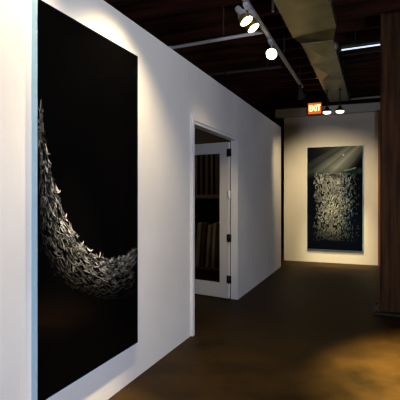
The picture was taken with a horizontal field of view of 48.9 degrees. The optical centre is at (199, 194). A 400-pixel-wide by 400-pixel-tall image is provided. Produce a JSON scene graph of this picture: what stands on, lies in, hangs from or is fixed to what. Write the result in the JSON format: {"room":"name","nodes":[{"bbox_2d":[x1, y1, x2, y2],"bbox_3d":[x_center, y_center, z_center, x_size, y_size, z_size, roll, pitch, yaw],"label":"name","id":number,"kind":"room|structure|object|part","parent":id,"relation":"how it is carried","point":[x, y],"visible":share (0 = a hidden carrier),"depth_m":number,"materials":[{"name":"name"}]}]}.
{"room":"museum","nodes":[
{"label":"museum","id":0,"kind":"room"},
{"bbox_2d":[0,0,280,399],"bbox_3d":[-0.307,0.048,3.950,0.100,2.705,9.915,0,0,22],"label":"wall","id":1,"kind":"structure","parent":0,"point":[171,88],"depth_m":3.61,"materials":[{"name":"paint"}]},
{"bbox_2d":[31,0,137,399],"bbox_3d":[-0.680,0.037,2.822,0.041,2.155,1.075,0,0,22],"label":"art panel","id":2,"kind":"object","parent":1,"relation":"attached to","point":[84,84],"visible":1,"depth_m":2.65,"materials":[{"name":"black"}]},
{"bbox_2d":[190,113,194,335],"bbox_3d":[-0.122,0.297,4.383,0.133,2.205,0.045,0,0,22],"label":"trim","id":3,"kind":"structure","parent":1,"relation":"attached to","point":[192,115],"depth_m":4.35,"materials":[{"name":"white wood"}]},
{"bbox_2d":[195,142,230,298],"bbox_3d":[0.054,0.343,6.093,0.896,2.085,0.162,0,0,34],"label":"door","id":4,"kind":"structure","parent":1,"relation":"in","point":[221,289],"depth_m":5.89,"materials":[{"name":"white paint"}]},
{"bbox_2d":[195,121,236,140],"bbox_3d":[0.159,-0.735,5.145,0.093,0.030,1.580,0,0,22],"label":"trim","id":5,"kind":"structure","parent":1,"relation":"attached to","point":[198,125],"depth_m":5.11,"materials":[{"name":"white wood"}]},
{"bbox_2d":[195,128,230,143],"bbox_3d":[-0.238,0.050,8.704,3.285,2.700,0.100,0,0,22],"label":"wall","id":6,"kind":"structure","parent":0,"point":[201,137],"depth_m":8.51,"materials":[{"name":"grey paint"}]},
{"bbox_2d":[104,0,399,113],"bbox_3d":[1.119,-2.275,4.979,8.800,0.390,13.120,0,0,22],"label":"ceiling","id":7,"kind":"structure","parent":0,"point":[172,22],"depth_m":6.25,"materials":[{"name":"brown wood"}]},
{"bbox_2d":[168,6,263,49],"bbox_3d":[-0.358,-2.025,5.187,2.309,0.649,0.048,0,0,27],"label":"conduit","id":8,"kind":"object","parent":7,"relation":"hanging from","point":[223,38],"visible":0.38,"depth_m":4.87,"materials":[{"name":"grey metal"}]},
{"bbox_3d":[0.260,-2.043,4.875,0.011,0.614,0.011,0,0,44],"label":"hanger rod","id":9,"kind":"part","parent":8,"relation":"part of","materials":[{"name":"grey metal"}]},
{"bbox_2d":[207,58,280,75],"bbox_3d":[0.233,-2.110,6.946,2.100,0.480,0.064,0,0,22],"label":"conduit","id":10,"kind":"object","parent":7,"relation":"hanging from","point":[279,66],"visible":0.59,"depth_m":6.73,"materials":[{"name":"grey metal"}]},
{"bbox_2d":[242,0,302,87],"bbox_3d":[0.453,-2.023,4.028,0.042,0.654,6.420,0,0,21],"label":"track","id":11,"kind":"object","parent":7,"relation":"hanging from","point":[257,18],"visible":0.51,"depth_m":5.18,"materials":[{"name":"white metal"}]},
{"bbox_2d":[235,2,252,26],"bbox_3d":[0.390,-1.608,3.941,0.166,0.191,0.128,0,0,22],"label":"track spotlight","id":12,"kind":"object","parent":11,"relation":"hanging from","point":[244,17],"visible":1,"depth_m":3.92,"materials":[{"name":"grey metal"}]},
{"bbox_2d":[246,10,259,33],"bbox_3d":[0.471,-1.606,4.107,0.169,0.190,0.128,0,0,22],"label":"track spotlight","id":13,"kind":"object","parent":11,"relation":"hanging from","point":[253,26],"visible":0.63,"depth_m":4.07,"materials":[{"name":"grey metal"}]},
{"bbox_2d":[266,39,276,59],"bbox_3d":[0.807,-1.596,4.901,0.128,0.207,0.211,0,0,22],"label":"track spotlight","id":14,"kind":"object","parent":11,"relation":"hanging from","point":[271,53],"visible":1,"depth_m":4.84,"materials":[{"name":"grey metal"}]},
{"bbox_2d":[298,85,305,99],"bbox_3d":[1.567,-1.584,6.808,0.128,0.233,0.200,0,0,22],"label":"track spotlight","id":15,"kind":"object","parent":11,"relation":"hanging from","point":[301,95],"visible":1,"depth_m":6.79,"materials":[{"name":"black metal"}]},
{"bbox_2d":[272,0,349,101],"bbox_3d":[1.109,-2.092,4.628,0.580,0.515,9.020,0,0,22],"label":"air duct","id":16,"kind":"object","parent":7,"relation":"hanging from","point":[312,23],"visible":0.96,"depth_m":5.33,"materials":[{"name":"metal"}]},
{"bbox_2d":[322,90,331,113],"bbox_3d":[2.257,-1.645,7.820,0.168,0.429,0.168,0,0,22],"label":"dome lamp","id":17,"kind":"object","parent":16,"relation":"hanging from","point":[326,110],"visible":1,"depth_m":7.79,"materials":[{"name":"black"}]},
{"bbox_3d":[2.257,-1.700,7.820,0.060,0.319,0.060,0,0,22],"label":"stem","id":18,"kind":"part","parent":17,"relation":"part of","materials":[{"name":"black metal"}]},
{"bbox_2d":[335,89,344,112],"bbox_3d":[2.462,-1.643,7.738,0.168,0.425,0.168,0,0,22],"label":"dome lamp","id":19,"kind":"object","parent":16,"relation":"hanging from","point":[339,109],"visible":1,"depth_m":7.71,"materials":[{"name":"black"}]},
{"bbox_3d":[2.462,-1.698,7.738,0.060,0.315,0.060,0,0,22],"label":"stem","id":20,"kind":"part","parent":19,"relation":"part of","materials":[{"name":"black metal"}]},
{"bbox_2d":[339,31,379,51],"bbox_3d":[2.404,-2.120,5.550,1.250,0.460,0.041,0,0,27],"label":"fluorescent light","id":21,"kind":"object","parent":7,"relation":"hanging from","point":[373,41],"visible":0.67,"depth_m":5.71,"materials":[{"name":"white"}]},
{"bbox_2d":[351,96,379,99],"bbox_3d":[4.662,-2.112,7.993,3.650,0.477,0.054,0,0,25],"label":"pipe","id":22,"kind":"object","parent":7,"relation":"hanging from","point":[357,98],"visible":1,"depth_m":8.63,"materials":[{"name":"grey metal"}]},
{"bbox_2d":[108,248,399,399],"bbox_3d":[1.119,1.460,4.979,8.800,0.120,13.120,0,0,22],"label":"floor","id":23,"kind":"structure","parent":0,"point":[308,330],"depth_m":4.11,"materials":[{"name":"concrete"}]},
{"bbox_2d":[195,143,230,271],"bbox_3d":[0.233,0.250,8.027,1.700,2.300,0.530,0,0,22],"label":"shelving unit","id":24,"kind":"object","parent":23,"relation":"on","point":[207,207],"visible":0.05,"depth_m":8.30,"materials":[{"name":"brown wood"}]},
{"bbox_2d":[195,155,199,194],"bbox_3d":[-0.018,-0.363,8.062,0.048,0.732,0.300,0,0,22],"label":"wooden panel","id":25,"kind":"object","parent":24,"relation":"on","point":[197,157],"visible":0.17,"depth_m":7.93,"materials":[{"name":"brown wood"}]},
{"bbox_2d":[195,222,207,266],"bbox_3d":[0.028,0.904,8.066,0.129,0.787,0.320,0,0,22],"label":"canvas","id":26,"kind":"object","parent":24,"relation":"on","point":[200,225],"visible":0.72,"depth_m":7.92},
{"bbox_2d":[200,155,204,194],"bbox_3d":[0.078,-0.380,8.045,0.043,0.765,0.300,0,0,22],"label":"wooden panel","id":27,"kind":"object","parent":24,"relation":"on","point":[202,157],"visible":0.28,"depth_m":7.91,"materials":[{"name":"brown wood"}]},
{"bbox_2d":[200,223,211,266],"bbox_3d":[0.111,0.914,8.020,0.108,0.768,0.320,0,0,22],"label":"canvas","id":28,"kind":"object","parent":24,"relation":"on","point":[205,226],"visible":0.73,"depth_m":7.88},
{"bbox_2d":[205,154,210,194],"bbox_3d":[0.173,-0.369,7.990,0.064,0.745,0.300,0,0,22],"label":"wooden panel","id":29,"kind":"object","parent":24,"relation":"on","point":[208,156],"visible":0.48,"depth_m":7.86,"materials":[{"name":"brown wood"}]},
{"bbox_2d":[205,224,212,266],"bbox_3d":[0.201,0.920,7.971,0.101,0.755,0.320,0,0,22],"label":"canvas","id":30,"kind":"object","parent":24,"relation":"on","point":[210,227],"visible":0.53,"depth_m":7.83},
{"bbox_2d":[211,154,214,194],"bbox_3d":[0.263,-0.363,7.975,0.046,0.732,0.300,0,0,22],"label":"wooden panel","id":31,"kind":"object","parent":24,"relation":"on","point":[212,155],"visible":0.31,"depth_m":7.85,"materials":[{"name":"brown wood"}]},
{"bbox_2d":[211,222,219,267],"bbox_3d":[0.297,0.902,7.949,0.086,0.791,0.320,0,0,22],"label":"canvas","id":32,"kind":"object","parent":24,"relation":"on","point":[216,226],"visible":0.64,"depth_m":7.83},
{"bbox_2d":[215,154,219,194],"bbox_3d":[0.355,-0.402,7.915,0.066,0.810,0.300,0,0,22],"label":"wooden panel","id":33,"kind":"object","parent":24,"relation":"on","point":[217,156],"visible":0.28,"depth_m":7.78,"materials":[{"name":"brown wood"}]},
{"bbox_2d":[217,228,219,267],"bbox_3d":[0.405,0.918,7.895,0.116,0.760,0.320,0,0,22],"label":"canvas","id":34,"kind":"object","parent":24,"relation":"on","point":[218,255],"visible":0.34,"depth_m":7.75},
{"bbox_2d":[230,223,230,268],"bbox_3d":[0.595,0.895,7.831,0.098,0.805,0.320,0,0,22],"label":"canvas","id":35,"kind":"object","parent":24,"relation":"on","point":[230,223],"visible":0.17,"depth_m":7.68},
{"bbox_2d":[230,156,230,190],"bbox_3d":[0.543,-0.362,7.856,0.067,0.730,0.300,0,0,22],"label":"wooden panel","id":36,"kind":"object","parent":24,"relation":"on","point":[230,156],"visible":0.02,"depth_m":7.75,"materials":[{"name":"white wood"}]},
{"bbox_2d":[378,110,379,266],"bbox_3d":[3.550,-0.120,8.581,0.145,3.040,0.160,0,0,22],"label":"timber post","id":37,"kind":"object","parent":23,"relation":"on","point":[378,110],"visible":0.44,"depth_m":8.53,"materials":[{"name":"brown wood"}]},
{"bbox_2d":[373,12,399,316],"bbox_3d":[2.361,-0.475,5.228,0.570,3.750,0.470,0,0,22],"label":"column","id":38,"kind":"structure","parent":23,"relation":"on","point":[389,305],"depth_m":5.11,"materials":[{"name":"wood"}]},
{"bbox_3d":[2.361,1.385,5.228,0.570,0.030,0.470,0,0,22],"label":"plate","id":39,"kind":"part","parent":38,"relation":"part of","materials":[{"name":"metal"}]},
{"bbox_2d":[263,114,283,247],"bbox_3d":[3.522,-0.475,11.019,8.800,3.750,0.120,0,0,22],"label":"wall","id":40,"kind":"structure","parent":0,"point":[280,122],"depth_m":11.50,"materials":[{"name":"paint"}]},
{"bbox_2d":[284,112,377,264],"bbox_3d":[4.267,-0.117,8.457,5.280,3.035,0.140,0,0,22],"label":"wall","id":41,"kind":"structure","parent":0,"point":[351,129],"depth_m":9.09,"materials":[{"name":"beige paint"}]},
{"bbox_2d":[307,102,321,115],"bbox_3d":[2.362,-1.758,9.036,0.290,0.255,0.131,0,0,22],"label":"exit sign","id":42,"kind":"object","parent":41,"relation":"attached to","point":[314,108],"visible":1,"depth_m":8.98,"materials":[{"name":"orange plastic"}]},
{"bbox_2d":[275,102,379,118],"bbox_3d":[4.178,-1.730,8.476,5.460,0.170,0.170,0,0,22],"label":"trim","id":43,"kind":"structure","parent":41,"relation":"on","point":[363,107],"depth_m":8.96,"materials":[{"name":"paint"}]},
{"bbox_2d":[307,145,362,250],"bbox_3d":[2.739,0.075,8.964,1.090,2.110,0.046,0,0,22],"label":"art panel","id":44,"kind":"object","parent":41,"relation":"attached to","point":[334,173],"visible":1,"depth_m":8.94,"materials":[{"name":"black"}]}
]}

